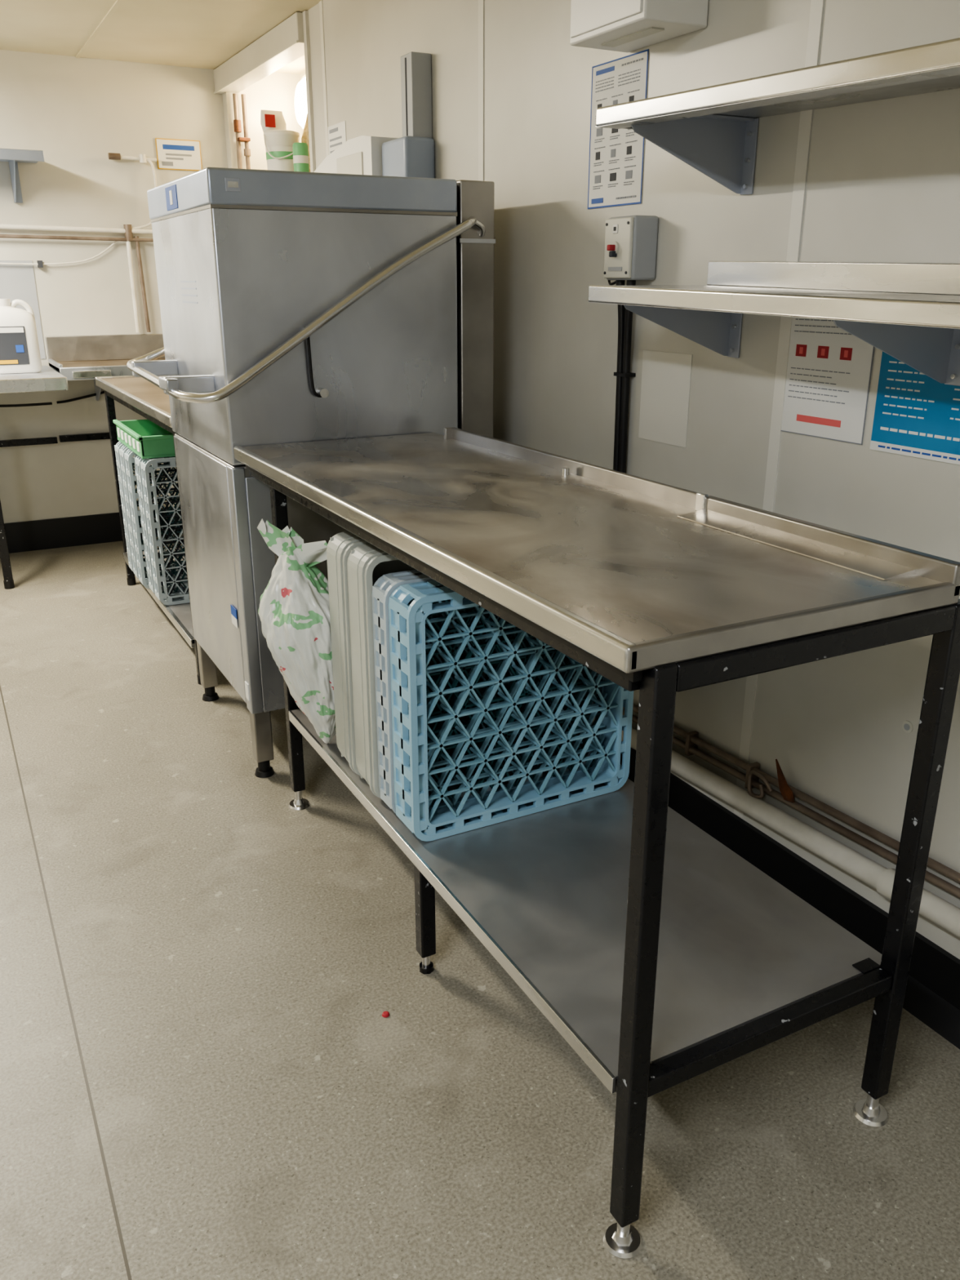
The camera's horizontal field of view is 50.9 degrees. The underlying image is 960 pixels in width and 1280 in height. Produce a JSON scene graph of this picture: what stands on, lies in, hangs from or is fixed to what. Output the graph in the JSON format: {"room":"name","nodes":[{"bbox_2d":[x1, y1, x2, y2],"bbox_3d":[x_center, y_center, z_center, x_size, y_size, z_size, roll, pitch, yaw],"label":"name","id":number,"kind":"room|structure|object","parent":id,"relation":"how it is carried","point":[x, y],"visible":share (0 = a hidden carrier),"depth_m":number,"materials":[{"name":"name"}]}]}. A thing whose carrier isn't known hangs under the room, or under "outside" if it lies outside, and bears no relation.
{"room":"commercial kitchen","nodes":[
{"label":"commercial kitchen","id":0,"kind":"room"},
{"bbox_2d":[0,49,227,523],"bbox_3d":[-2.926,-1.351,4.263,3.830,2.170,0.100,-10,22,-26],"label":"wall","id":1,"kind":"structure","parent":0,"point":[77,111],"depth_m":4.66,"materials":[{"name":"white paint"}]},
{"bbox_2d":[0,148,44,203],"bbox_3d":[-2.372,-1.920,4.136,1.075,0.187,0.294,-10,22,-26],"label":"shelf","id":2,"kind":"object","parent":1,"relation":"attached to","point":[12,156],"visible":1,"depth_m":4.22,"materials":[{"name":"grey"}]},
{"bbox_2d":[0,260,45,359],"bbox_3d":[-2.341,-1.464,4.491,0.700,0.430,0.004,-10,22,-26],"label":"panel","id":3,"kind":"object","parent":1,"relation":"attached to","point":[16,282],"visible":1,"depth_m":4.58,"materials":[{"name":"grey plastic"}]},
{"bbox_2d":[0,152,156,332],"bbox_3d":[-2.551,-1.686,4.266,3.000,0.780,0.047,-10,22,-26],"label":"pipe","id":4,"kind":"object","parent":1,"relation":"attached to","point":[128,230],"visible":0.87,"depth_m":4.65,"materials":[{"name":"grey"}]},
{"bbox_2d":[4,506,182,553],"bbox_3d":[-2.861,-0.387,4.575,3.718,0.145,0.012,-10,22,-26],"label":"baseboard","id":5,"kind":"structure","parent":1,"relation":"attached to","point":[45,534],"depth_m":4.97,"materials":[{"name":"black"}]},
{"bbox_2d":[44,333,164,442],"bbox_3d":[-1.618,-1.175,4.745,0.690,0.485,0.429,-10,22,-26],"label":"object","id":6,"kind":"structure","parent":1,"relation":"attached to","point":[76,357],"depth_m":4.77,"materials":[{"name":"metal"}]},
{"bbox_2d":[155,137,202,170],"bbox_3d":[-1.410,-2.274,4.725,0.205,0.130,0.008,-10,22,-26],"label":"wall sign","id":7,"kind":"object","parent":1,"relation":"attached to","point":[171,153],"visible":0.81,"depth_m":4.72,"materials":[{"name":"white paper"}]},
{"bbox_2d":[0,0,321,74],"bbox_3d":[-0.975,-1.361,0.931,4.330,0.080,7.470,-10,22,-26],"label":"ceiling","id":8,"kind":"structure","parent":0,"point":[192,33],"depth_m":3.91,"materials":[{"name":"beige paint"}]},
{"bbox_2d":[75,0,123,57],"bbox_3d":[-1.152,-1.289,0.857,3.730,0.005,7.270,-10,22,-26],"label":"ceiling trim","id":9,"kind":"structure","parent":8,"relation":"attached to","point":[117,2],"depth_m":3.89,"materials":[{"name":"beige plastic"}]},
{"bbox_2d":[292,142,309,172],"bbox_3d":[-0.773,-2.041,4.367,0.067,0.199,0.067,-10,22,-26],"label":"tin","id":10,"kind":"object","parent":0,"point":[300,151],"visible":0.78,"depth_m":4.33,"materials":[{"name":"plastic"}]},
{"bbox_2d":[0,534,959,1279],"bbox_3d":[-0.975,0.769,1.688,4.330,0.100,7.470,-10,22,-26],"label":"floor","id":11,"kind":"structure","parent":0,"point":[204,1076],"depth_m":1.68,"materials":[{"name":"beige concrete"}]},
{"bbox_2d":[0,365,68,589],"bbox_3d":[-2.557,-0.640,4.198,1.600,0.872,0.715,-10,22,-26],"label":"prep table","id":12,"kind":"object","parent":11,"relation":"on","point":[48,379],"visible":1,"depth_m":4.23,"materials":[{"name":"metal"}]},
{"bbox_2d":[0,298,42,373],"bbox_3d":[-1.985,-1.292,4.284,0.193,0.298,0.144,-10,22,-26],"label":"jug","id":13,"kind":"object","parent":12,"relation":"on","point":[20,352],"visible":1,"depth_m":4.24,"materials":[{"name":"white plastic"}]},
{"bbox_2d":[94,375,201,684],"bbox_3d":[-0.975,-0.513,3.787,0.590,0.910,1.430,-10,22,-26],"label":"table","id":14,"kind":"object","parent":11,"relation":"on","point":[138,394],"visible":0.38,"depth_m":3.62,"materials":[{"name":"metal"}]},
{"bbox_2d":[114,440,179,572],"bbox_3d":[-1.164,-0.544,4.006,0.490,0.520,0.100,-10,22,-26],"label":"dish rack","id":15,"kind":"object","parent":14,"relation":"on","point":[119,444],"visible":0.22,"depth_m":3.88,"materials":[{"name":"grey plastic"}]},
{"bbox_2d":[119,444,186,578],"bbox_3d":[-1.115,-0.513,3.918,0.490,0.520,0.100,-10,22,-26],"label":"dish rack","id":16,"kind":"object","parent":14,"relation":"on","point":[123,449],"visible":0.2,"depth_m":3.80,"materials":[{"name":"grey plastic"}]},
{"bbox_2d":[124,448,187,589],"bbox_3d":[-1.065,-0.482,3.831,0.490,0.520,0.100,-10,22,-26],"label":"dish rack","id":17,"kind":"object","parent":14,"relation":"on","point":[130,463],"visible":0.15,"depth_m":3.73,"materials":[{"name":"grey plastic"}]},
{"bbox_2d":[134,455,187,593],"bbox_3d":[-0.993,-0.448,3.734,0.490,0.520,0.100,-10,22,-26],"label":"dish rack","id":18,"kind":"object","parent":14,"relation":"on","point":[138,460],"visible":0.18,"depth_m":3.62,"materials":[{"name":"grey plastic"}]},
{"bbox_2d":[140,456,190,605],"bbox_3d":[-0.944,-0.416,3.647,0.490,0.520,0.100,-10,22,-26],"label":"dish rack","id":19,"kind":"object","parent":14,"relation":"on","point":[169,598],"visible":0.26,"depth_m":3.55,"materials":[{"name":"grey plastic"}]},
{"bbox_2d":[112,419,175,458],"bbox_3d":[-1.052,-0.762,3.727,0.496,0.075,0.516,-10,22,-26],"label":"crate","id":20,"kind":"object","parent":19,"relation":"on","point":[147,439],"visible":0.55,"depth_m":3.50,"materials":[{"name":"plastic"}]},
{"bbox_2d":[126,167,495,777],"bbox_3d":[-0.479,-0.465,2.813,0.824,1.472,0.752,-10,22,-26],"label":"dishwasher","id":21,"kind":"object","parent":11,"relation":"on","point":[295,306],"visible":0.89,"depth_m":2.44,"materials":[{"name":"metal"}]},
{"bbox_2d":[263,129,299,171],"bbox_3d":[-0.880,-2.127,4.510,0.158,0.265,0.170,-2,20,-6],"label":"tub","id":22,"kind":"object","parent":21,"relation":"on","point":[278,144],"visible":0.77,"depth_m":4.44,"materials":[{"name":"white plastic"}]},
{"bbox_2d":[260,109,286,132],"bbox_3d":[-0.916,-2.299,4.469,0.110,0.085,0.084,-10,22,-26],"label":"packet","id":23,"kind":"object","parent":22,"relation":"on","point":[269,119],"visible":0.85,"depth_m":4.44,"materials":[{"name":"white paper"}]},
{"bbox_2d":[382,1011,389,1017],"bbox_3d":[-0.169,0.670,1.808,0.014,0.004,0.014,-10,22,-26],"label":"cap","id":24,"kind":"object","parent":11,"relation":"on","point":[385,1014],"visible":1,"depth_m":1.80,"materials":[{"name":"red plastic"}]},
{"bbox_2d":[233,426,959,1258],"bbox_3d":[0.038,0.136,1.966,0.556,0.906,1.578,-10,22,-26],"label":"work table","id":25,"kind":"object","parent":11,"relation":"on","point":[661,955],"visible":0.9,"depth_m":1.48,"materials":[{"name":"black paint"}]},
{"bbox_2d":[257,519,336,743],"bbox_3d":[-0.375,-0.010,2.161,0.182,0.495,0.216,-13,23,-31],"label":"bag","id":26,"kind":"object","parent":25,"relation":"on","point":[294,610],"visible":0.76,"depth_m":2.09,"materials":[{"name":"white plastic"}]},
{"bbox_2d":[326,531,369,776],"bbox_3d":[-0.074,0.000,2.133,0.481,0.500,0.108,-10,22,-26],"label":"plastic tray","id":27,"kind":"object","parent":25,"relation":"on","point":[340,546],"visible":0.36,"depth_m":2.01,"materials":[{"name":"grey plastic"}]},
{"bbox_2d":[346,543,578,799],"bbox_3d":[-0.021,0.033,2.040,0.481,0.500,0.108,-10,22,-26],"label":"plastic tray","id":28,"kind":"object","parent":25,"relation":"on","point":[366,563],"visible":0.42,"depth_m":1.92,"materials":[{"name":"grey plastic"}]},
{"bbox_2d":[371,569,599,813],"bbox_3d":[0.027,0.075,1.968,0.475,0.468,0.072,-10,22,-26],"label":"dish rack","id":29,"kind":"object","parent":25,"relation":"on","point":[384,587],"visible":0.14,"depth_m":1.90,"materials":[{"name":"grey"}]},
{"bbox_2d":[388,579,633,841],"bbox_3d":[0.068,0.101,1.895,0.475,0.468,0.096,-10,22,-26],"label":"dish rack","id":30,"kind":"object","parent":25,"relation":"on","point":[421,813],"visible":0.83,"depth_m":1.87,"materials":[{"name":"blue plastic"}]},
{"bbox_2d":[222,0,959,959],"bbox_3d":[0.657,-0.610,2.179,0.420,2.170,7.370,-10,22,-26],"label":"wall","id":31,"kind":"structure","parent":0,"point":[882,185],"depth_m":2.05,"materials":[{"name":"white paint"}]},
{"bbox_2d":[232,93,250,168],"bbox_3d":[-1.113,-2.314,4.747,0.071,0.459,0.052,-10,22,-26],"label":"riser pipe","id":32,"kind":"object","parent":31,"relation":"attached to","point":[237,122],"visible":0.86,"depth_m":4.72,"materials":[{"name":"brown metal"}]},
{"bbox_2d":[213,12,304,93],"bbox_3d":[-0.916,-2.432,4.220,0.100,0.100,1.220,-10,22,-26],"label":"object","id":33,"kind":"structure","parent":31,"relation":"attached to","point":[283,44],"depth_m":4.10,"materials":[{"name":"white paint"}]},
{"bbox_2d":[294,75,307,129],"bbox_3d":[-0.807,-2.499,4.702,0.060,0.250,0.250,-10,22,-26],"label":"lamp","id":34,"kind":"object","parent":31,"relation":"attached to","point":[300,95],"visible":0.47,"depth_m":4.68,"materials":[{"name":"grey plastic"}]},
{"bbox_2d":[301,113,310,172],"bbox_3d":[-0.724,-2.172,4.491,0.132,0.375,0.165,-10,22,-26],"label":"net bag","id":35,"kind":"object","parent":31,"relation":"on","point":[304,139],"visible":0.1,"depth_m":4.45,"materials":[{"name":"beige"}]},
{"bbox_2d":[302,10,315,172],"bbox_3d":[-0.637,-1.977,3.788,0.012,0.668,0.030,-10,22,-26],"label":"jamb","id":36,"kind":"object","parent":31,"relation":"attached to","point":[305,14],"depth_m":3.75,"materials":[{"name":"white paint"}]},
{"bbox_2d":[328,120,346,154],"bbox_3d":[-0.513,-1.729,3.639,0.002,0.240,0.180,-10,22,-26],"label":"paper notice","id":37,"kind":"object","parent":31,"relation":"attached to","point":[336,132],"visible":0.34,"depth_m":3.61,"materials":[{"name":"white paper"}]},
{"bbox_2d":[314,51,435,178],"bbox_3d":[-0.362,-1.610,3.229,0.134,0.370,0.735,-10,22,-26],"label":"electrical box","id":38,"kind":"object","parent":31,"relation":"attached to","point":[411,154],"visible":0.62,"depth_m":2.97,"materials":[{"name":"grey plastic"}]},
{"bbox_2d":[319,0,824,817],"bbox_3d":[-0.585,-0.833,2.612,7.073,2.040,2.297,13,23,32],"label":"trim","id":39,"kind":"structure","parent":31,"relation":"attached to","point":[816,11],"depth_m":1.93,"materials":[{"name":"white plastic"}]},
{"bbox_2d":[587,48,648,208],"bbox_3d":[0.301,-1.119,2.229,0.003,0.295,0.208,-10,22,-26],"label":"poster","id":40,"kind":"object","parent":31,"relation":"attached to","point":[616,156],"visible":0.88,"depth_m":2.23,"materials":[{"name":"white paper"}]},
{"bbox_2d":[613,304,635,472],"bbox_3d":[0.331,-0.360,2.388,0.047,0.900,0.074,-10,22,-26],"label":"power cable","id":41,"kind":"object","parent":31,"relation":"attached to","point":[623,374],"visible":0.41,"depth_m":2.32,"materials":[{"name":"black plastic"}]},
{"bbox_2d":[603,215,658,285],"bbox_3d":[0.305,-0.850,2.217,0.091,0.147,0.162,-10,22,-26],"label":"switch","id":42,"kind":"object","parent":31,"relation":"attached to","point":[630,252],"visible":0.95,"depth_m":2.16,"materials":[{"name":"grey plastic"}]},
{"bbox_2d":[569,0,708,52],"bbox_3d":[0.307,-1.353,1.958,0.159,0.323,0.260,-10,22,-26],"label":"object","id":43,"kind":"object","parent":31,"relation":"attached to","point":[616,25],"visible":1,"depth_m":1.95,"materials":[{"name":"white plastic"}]},
{"bbox_2d":[638,350,692,447],"bbox_3d":[0.407,-0.534,2.227,0.002,0.195,0.170,-10,22,-26],"label":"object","id":44,"kind":"object","parent":31,"relation":"attached to","point":[665,387],"visible":1,"depth_m":2.22,"materials":[{"name":"white paper"}]},
{"bbox_2d":[588,261,959,386],"bbox_3d":[0.698,-0.412,1.353,0.299,0.209,1.540,-10,22,-26],"label":"wall shelf","id":45,"kind":"object","parent":31,"relation":"attached to","point":[908,312],"visible":1,"depth_m":1.61,"materials":[{"name":"metal"}]},
{"bbox_2d":[591,742,959,1048],"bbox_3d":[0.473,0.405,2.376,0.050,0.125,7.270,-10,22,-26],"label":"baseboard","id":46,"kind":"structure","parent":31,"relation":"attached to","point":[932,992],"depth_m":1.99,"materials":[{"name":"black plastic"}]},
{"bbox_2d":[592,704,959,937],"bbox_3d":[0.831,0.474,1.660,0.071,0.189,2.902,-10,22,-26],"label":"pipes","id":47,"kind":"object","parent":31,"relation":"attached to","point":[933,908],"depth_m":1.99,"materials":[{"name":"white plastic"}]},
{"bbox_2d":[595,37,959,195],"bbox_3d":[0.699,-0.671,1.259,0.299,0.165,1.535,-10,22,-26],"label":"wall shelf","id":48,"kind":"object","parent":31,"relation":"attached to","point":[713,130],"visible":1,"depth_m":1.60,"materials":[{"name":"metal"}]},
{"bbox_2d":[780,316,875,444],"bbox_3d":[0.620,-0.514,1.808,0.002,0.298,0.214,-10,22,-26],"label":"notice","id":49,"kind":"object","parent":31,"relation":"attached to","point":[829,368],"visible":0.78,"depth_m":1.82,"materials":[{"name":"white paper"}]},
{"bbox_2d":[902,720,913,733],"bbox_3d":[0.754,0.153,1.778,0.004,0.022,0.022,-10,22,-26],"label":"screw","id":50,"kind":"object","parent":31,"relation":"attached to","point":[907,726],"visible":1,"depth_m":1.78,"materials":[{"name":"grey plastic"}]},
{"bbox_2d":[869,351,959,465],"bbox_3d":[0.747,-0.391,1.599,0.002,0.215,0.290,-10,22,-26],"label":"poster","id":51,"kind":"object","parent":31,"relation":"attached to","point":[917,415],"visible":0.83,"depth_m":1.66,"materials":[{"name":"blue paper"}]}
]}

